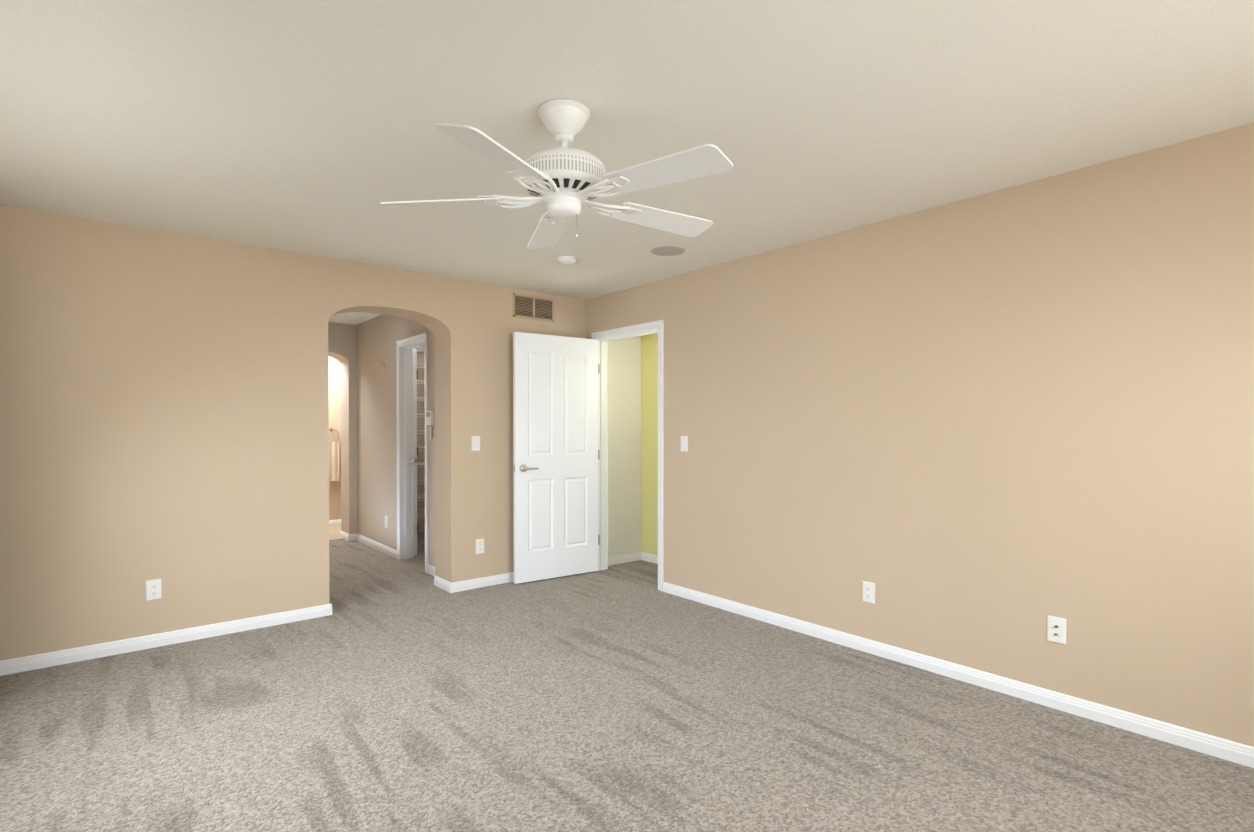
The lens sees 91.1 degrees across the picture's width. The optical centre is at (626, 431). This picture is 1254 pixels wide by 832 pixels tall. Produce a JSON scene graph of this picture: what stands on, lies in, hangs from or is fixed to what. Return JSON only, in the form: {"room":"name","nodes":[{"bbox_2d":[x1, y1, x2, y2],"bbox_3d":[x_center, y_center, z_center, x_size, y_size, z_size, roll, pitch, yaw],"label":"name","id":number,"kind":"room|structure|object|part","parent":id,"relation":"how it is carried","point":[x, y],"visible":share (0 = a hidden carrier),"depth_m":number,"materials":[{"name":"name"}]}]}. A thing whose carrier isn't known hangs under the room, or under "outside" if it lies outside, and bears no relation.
{"room":"empty bedroom","nodes":[
{"label":"empty bedroom","id":0,"kind":"room"},
{"bbox_2d":[0,204,584,660],"bbox_3d":[-2.025,0.031,4.374,4.290,2.423,0.306,0,1,-40],"label":"wall","id":1,"kind":"structure","parent":0,"point":[164,410],"depth_m":3.66,"materials":[{"name":"beige paint"}]},
{"bbox_2d":[146,579,161,600],"bbox_3d":[-2.746,0.917,3.570,0.072,0.116,0.010,0,1,-40],"label":"electrical outlet","id":2,"kind":"object","parent":1,"relation":"attached to","point":[153,589],"visible":1,"depth_m":3.57,"materials":[{"name":"white plastic"}]},
{"bbox_2d":[0,603,331,675],"bbox_3d":[-2.728,1.213,3.584,1.881,0.074,0.015,0,1,-40],"label":"baseboard","id":3,"kind":"structure","parent":1,"relation":"attached to","point":[27,663],"depth_m":3.57,"materials":[{"name":"white wood"}]},
{"bbox_2d":[328,258,450,341],"bbox_3d":[-1.789,-0.953,4.564,0.876,0.458,0.306,0,1,-40],"label":"arch","id":4,"kind":"object","parent":1,"relation":"attached to","point":[423,299],"visible":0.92,"depth_m":4.46,"materials":[{"name":"beige paint"}]},
{"bbox_2d":[434,575,447,591],"bbox_3d":[-1.460,1.201,4.861,0.015,0.074,0.306,0,1,-40],"label":"baseboard","id":5,"kind":"structure","parent":1,"relation":"attached to","point":[439,582],"depth_m":4.87,"materials":[{"name":"white wood"}]},
{"bbox_2d":[471,436,479,450],"bbox_3d":[-1.195,0.091,4.866,0.072,0.116,0.012,0,1,-40],"label":"light switch","id":6,"kind":"object","parent":1,"relation":"attached to","point":[475,443],"visible":1,"depth_m":4.86,"materials":[{"name":"white plastic"}]},
{"bbox_2d":[476,538,483,553],"bbox_3d":[-1.169,0.911,4.897,0.072,0.116,0.010,0,1,-40],"label":"electrical outlet","id":7,"kind":"object","parent":1,"relation":"attached to","point":[479,546],"visible":1,"depth_m":4.89,"materials":[{"name":"white plastic"}]},
{"bbox_2d":[448,572,513,592],"bbox_3d":[-0.863,1.198,5.144,1.293,0.074,0.030,0,1,-40],"label":"baseboard","id":8,"kind":"structure","parent":1,"relation":"attached to","point":[453,587],"depth_m":4.89,"materials":[{"name":"white wood"}]},
{"bbox_2d":[513,293,553,321],"bbox_3d":[-0.788,-1.050,5.202,0.398,0.194,0.006,0,1,-40],"label":"air vent","id":9,"kind":"object","parent":1,"relation":"in","point":[532,307],"visible":1,"depth_m":5.20,"materials":[{"name":"beige metal"}]},
{"bbox_2d":[328,356,340,519],"bbox_3d":[-4.063,-0.001,7.766,3.600,2.423,0.120,0,1,-40],"label":"wall","id":10,"kind":"structure","parent":0,"point":[334,383],"depth_m":7.94,"materials":[{"name":"beige paint"}]},
{"bbox_2d":[329,427,338,480],"bbox_3d":[-3.790,0.286,7.880,0.180,0.687,0.060,0,1,-40],"label":"towel","id":11,"kind":"object","parent":10,"relation":"attached to","point":[334,461],"visible":0.54,"depth_m":7.88,"materials":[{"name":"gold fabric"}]},
{"bbox_2d":[329,519,340,525],"bbox_3d":[-4.019,1.174,7.726,3.600,0.074,0.015,0,1,-40],"label":"baseboard","id":12,"kind":"structure","parent":10,"relation":"attached to","point":[334,522],"depth_m":7.93,"materials":[{"name":"white wood"}]},
{"bbox_2d":[329,525,343,540],"bbox_3d":[-3.675,1.212,7.316,3.600,0.006,1.085,0,1,-40],"label":"floor","id":13,"kind":"structure","parent":0,"point":[334,532],"depth_m":7.39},
{"bbox_2d":[341,324,424,533],"bbox_3d":[-2.685,0.003,7.429,1.366,2.423,0.310,0,1,-40],"label":"wall","id":14,"kind":"structure","parent":0,"point":[349,448],"depth_m":6.94,"materials":[{"name":"paint"}]},
{"bbox_2d":[328,322,348,364],"bbox_3d":[-3.567,-0.983,6.677,0.940,0.438,0.310,0,1,-40],"label":"arch","id":15,"kind":"object","parent":14,"relation":"attached to","point":[338,345],"visible":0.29,"depth_m":6.81,"materials":[{"name":"paint"}]},
{"bbox_2d":[415,347,424,516],"bbox_3d":[-2.425,-0.009,7.187,1.000,2.050,0.375,0,1,-40],"label":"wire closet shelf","id":16,"kind":"object","parent":14,"relation":"attached to","point":[420,366],"visible":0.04,"depth_m":7.04,"materials":[{"name":"white metal"}]},
{"bbox_2d":[357,314,434,566],"bbox_3d":[-2.206,0.016,6.026,0.120,2.423,2.454,0,1,-40],"label":"wall","id":17,"kind":"structure","parent":0,"point":[377,337],"depth_m":6.30,"materials":[{"name":"paint"}]},
{"bbox_2d":[340,531,396,558],"bbox_3d":[-2.766,1.185,6.531,0.100,0.074,1.596,0,1,-40],"label":"baseboard","id":18,"kind":"structure","parent":17,"relation":"attached to","point":[389,551],"depth_m":6.54,"materials":[{"name":"white wood"}]},
{"bbox_2d":[385,516,387,527],"bbox_3d":[-2.428,0.907,6.197,0.010,0.116,0.072,0,1,-40],"label":"outlet","id":19,"kind":"object","parent":17,"relation":"attached to","point":[386,521],"visible":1,"depth_m":6.18,"materials":[{"name":"white plastic"}]},
{"bbox_2d":[396,332,428,572],"bbox_3d":[-1.929,0.179,5.698,0.154,2.103,0.731,0,1,-40],"label":"door frame","id":20,"kind":"structure","parent":17,"relation":"attached to","point":[405,446],"depth_m":5.92,"materials":[{"name":"white wood"}]},
{"bbox_2d":[413,348,418,555],"bbox_3d":[-2.215,0.198,6.280,0.157,2.030,0.610,0,1,-40],"label":"closet door","id":21,"kind":"structure","parent":17,"relation":"in","point":[415,378],"depth_m":6.02,"materials":[{"name":"white wood"}]},
{"bbox_2d":[409,457,416,462],"bbox_3d":[-2.060,0.273,5.929,0.058,0.058,0.079,0,1,-40],"label":"door knob","id":22,"kind":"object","parent":21,"relation":"attached to","point":[412,459],"depth_m":5.90,"materials":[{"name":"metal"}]},
{"bbox_2d":[426,411,433,438],"bbox_3d":[-1.705,-0.061,5.312,0.031,0.240,0.100,0,1,-40],"label":"thermostat","id":23,"kind":"object","parent":17,"relation":"attached to","point":[429,417],"visible":0.98,"depth_m":5.30,"materials":[{"name":"white plastic"}]},
{"bbox_2d":[427,564,434,575],"bbox_3d":[-1.604,1.198,5.218,0.015,0.074,0.426,0,1,-40],"label":"baseboard","id":24,"kind":"structure","parent":17,"relation":"attached to","point":[430,569],"depth_m":5.32,"materials":[{"name":"white wood"}]},
{"bbox_2d":[608,336,640,556],"bbox_3d":[-0.029,0.018,5.815,0.620,2.423,0.060,0,1,-40],"label":"wall","id":25,"kind":"structure","parent":0,"point":[624,446],"depth_m":5.78,"materials":[{"name":"paint"}]},
{"bbox_2d":[608,552,657,565],"bbox_3d":[0.665,1.201,4.907,0.500,0.074,2.240,0,1,-40],"label":"baseboard","id":26,"kind":"structure","parent":25,"relation":"attached to","point":[631,557],"depth_m":5.79,"materials":[{"name":"white wood"}]},
{"bbox_2d":[0,532,1253,831],"bbox_3d":[-1.247,1.306,4.005,5.350,0.120,9.880,0,1,-40],"label":"floor carpet","id":27,"kind":"object","parent":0,"point":[390,694],"visible":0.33,"depth_m":2.55,"materials":[{"name":"grey carpet"}]},
{"bbox_2d":[0,0,1253,324],"bbox_3d":[-1.247,-1.237,3.981,5.350,0.120,9.880,0,1,-40],"label":"ceiling","id":28,"kind":"structure","parent":0,"point":[302,126],"depth_m":2.21,"materials":[{"name":"paint"}]},
{"bbox_2d":[380,99,732,248],"bbox_3d":[-0.192,-0.935,2.241,1.269,0.452,1.283,0,1,-40],"label":"ceiling fan","id":29,"kind":"object","parent":28,"relation":"hanging from","point":[564,181],"visible":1,"depth_m":2.13,"materials":[{"name":"white metal"}]},
{"bbox_3d":[-0.675,-0.843,2.261,0.388,0.045,0.373,-2,4,-40],"label":"blade","id":30,"kind":"part","parent":29,"relation":"part of","materials":[{"name":"white wood"}]},
{"bbox_3d":[-0.385,-0.822,1.820,0.430,0.045,0.308,-2,4,-40],"label":"blade","id":31,"kind":"part","parent":29,"relation":"part of","materials":[{"name":"white wood"}]},
{"bbox_3d":[-0.341,-0.863,2.669,0.286,0.045,0.437,-2,4,-40],"label":"blade","id":32,"kind":"part","parent":29,"relation":"part of","materials":[{"name":"white wood"}]},
{"bbox_3d":[-0.227,-0.935,2.233,0.298,0.159,0.298,-2,4,-40],"label":"motor","id":33,"kind":"part","parent":29,"relation":"part of","materials":[{"name":"white metal"}]},
{"bbox_3d":[0.149,-0.853,2.476,0.447,0.045,0.175,-2,4,-40],"label":"blade","id":34,"kind":"part","parent":29,"relation":"part of","materials":[{"name":"white wood"}]},
{"bbox_3d":[0.122,-0.829,1.962,0.201,0.045,0.449,-2,4,-40],"label":"blade","id":35,"kind":"part","parent":29,"relation":"part of","materials":[{"name":"white wood"}]},
{"bbox_2d":[557,256,576,264],"bbox_3d":[-0.407,-1.159,4.178,0.136,0.040,0.136,0,1,-40],"label":"smoke detector","id":36,"kind":"object","parent":28,"relation":"attached to","point":[567,260],"visible":1,"depth_m":4.13,"materials":[{"name":"white plastic"}]},
{"bbox_2d":[650,246,684,255],"bbox_3d":[0.264,-1.174,3.994,0.224,0.006,0.224,0,1,-40],"label":"ceiling speaker","id":37,"kind":"object","parent":28,"relation":"attached to","point":[667,250],"visible":1,"depth_m":3.97,"materials":[{"name":"grey plastic"}]},
{"bbox_2d":[641,333,657,555],"bbox_3d":[0.903,0.024,5.096,0.120,2.423,2.240,0,1,-40],"label":"wall","id":38,"kind":"structure","parent":0,"point":[649,443],"depth_m":5.82,"materials":[{"name":"yellow paint"}]},
{"bbox_2d":[585,123,1253,746],"bbox_3d":[1.407,0.039,3.534,0.120,2.423,5.400,0,1,-40],"label":"wall","id":39,"kind":"structure","parent":0,"point":[987,431],"depth_m":2.95,"materials":[{"name":"beige paint"}]},
{"bbox_2d":[513,332,598,583],"bbox_3d":[-0.586,0.208,5.217,0.828,2.030,0.148,0,1,-40],"label":"door","id":40,"kind":"structure","parent":39,"relation":"in","point":[555,427],"depth_m":5.15,"materials":[{"name":"white wood"}]},
{"bbox_3d":[-0.830,0.294,5.015,0.193,0.064,0.144,0,1,-40],"label":"handle","id":41,"kind":"part","parent":40,"relation":"part of","materials":[{"name":"silver metal"}]},
{"bbox_3d":[-0.270,0.198,5.439,0.059,1.605,0.013,0,1,-40],"label":"main door hinges","id":42,"kind":"part","parent":40,"relation":"part of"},
{"bbox_2d":[591,320,663,590],"bbox_3d":[0.035,0.181,5.165,0.154,2.108,0.916,0,1,-40],"label":"door frame","id":43,"kind":"structure","parent":39,"relation":"attached to","point":[603,338],"depth_m":5.40,"materials":[{"name":"white wood"}]},
{"bbox_2d":[681,436,687,451],"bbox_3d":[0.425,0.088,4.599,0.012,0.116,0.072,0,1,-40],"label":"light switch","id":44,"kind":"object","parent":39,"relation":"attached to","point":[684,443],"visible":1,"depth_m":4.59,"materials":[{"name":"white plastic"}]},
{"bbox_2d":[863,581,874,603],"bbox_3d":[1.369,0.910,3.487,0.010,0.116,0.072,0,1,-40],"label":"electrical outlet","id":45,"kind":"object","parent":39,"relation":"attached to","point":[868,592],"visible":1,"depth_m":3.48,"materials":[{"name":"white plastic"}]},
{"bbox_2d":[663,582,1253,767],"bbox_3d":[1.648,1.217,3.152,0.015,0.074,4.247,0,1,-40],"label":"baseboard","id":46,"kind":"structure","parent":39,"relation":"attached to","point":[1228,750],"depth_m":2.94,"materials":[{"name":"white wood"}]},
{"bbox_2d":[1047,615,1065,644],"bbox_3d":[1.949,0.900,2.792,0.016,0.116,0.072,0,1,-40],"label":"outlet","id":47,"kind":"object","parent":39,"relation":"attached to","point":[1056,629],"visible":1,"depth_m":2.79,"materials":[{"name":"white plastic"}]}
]}

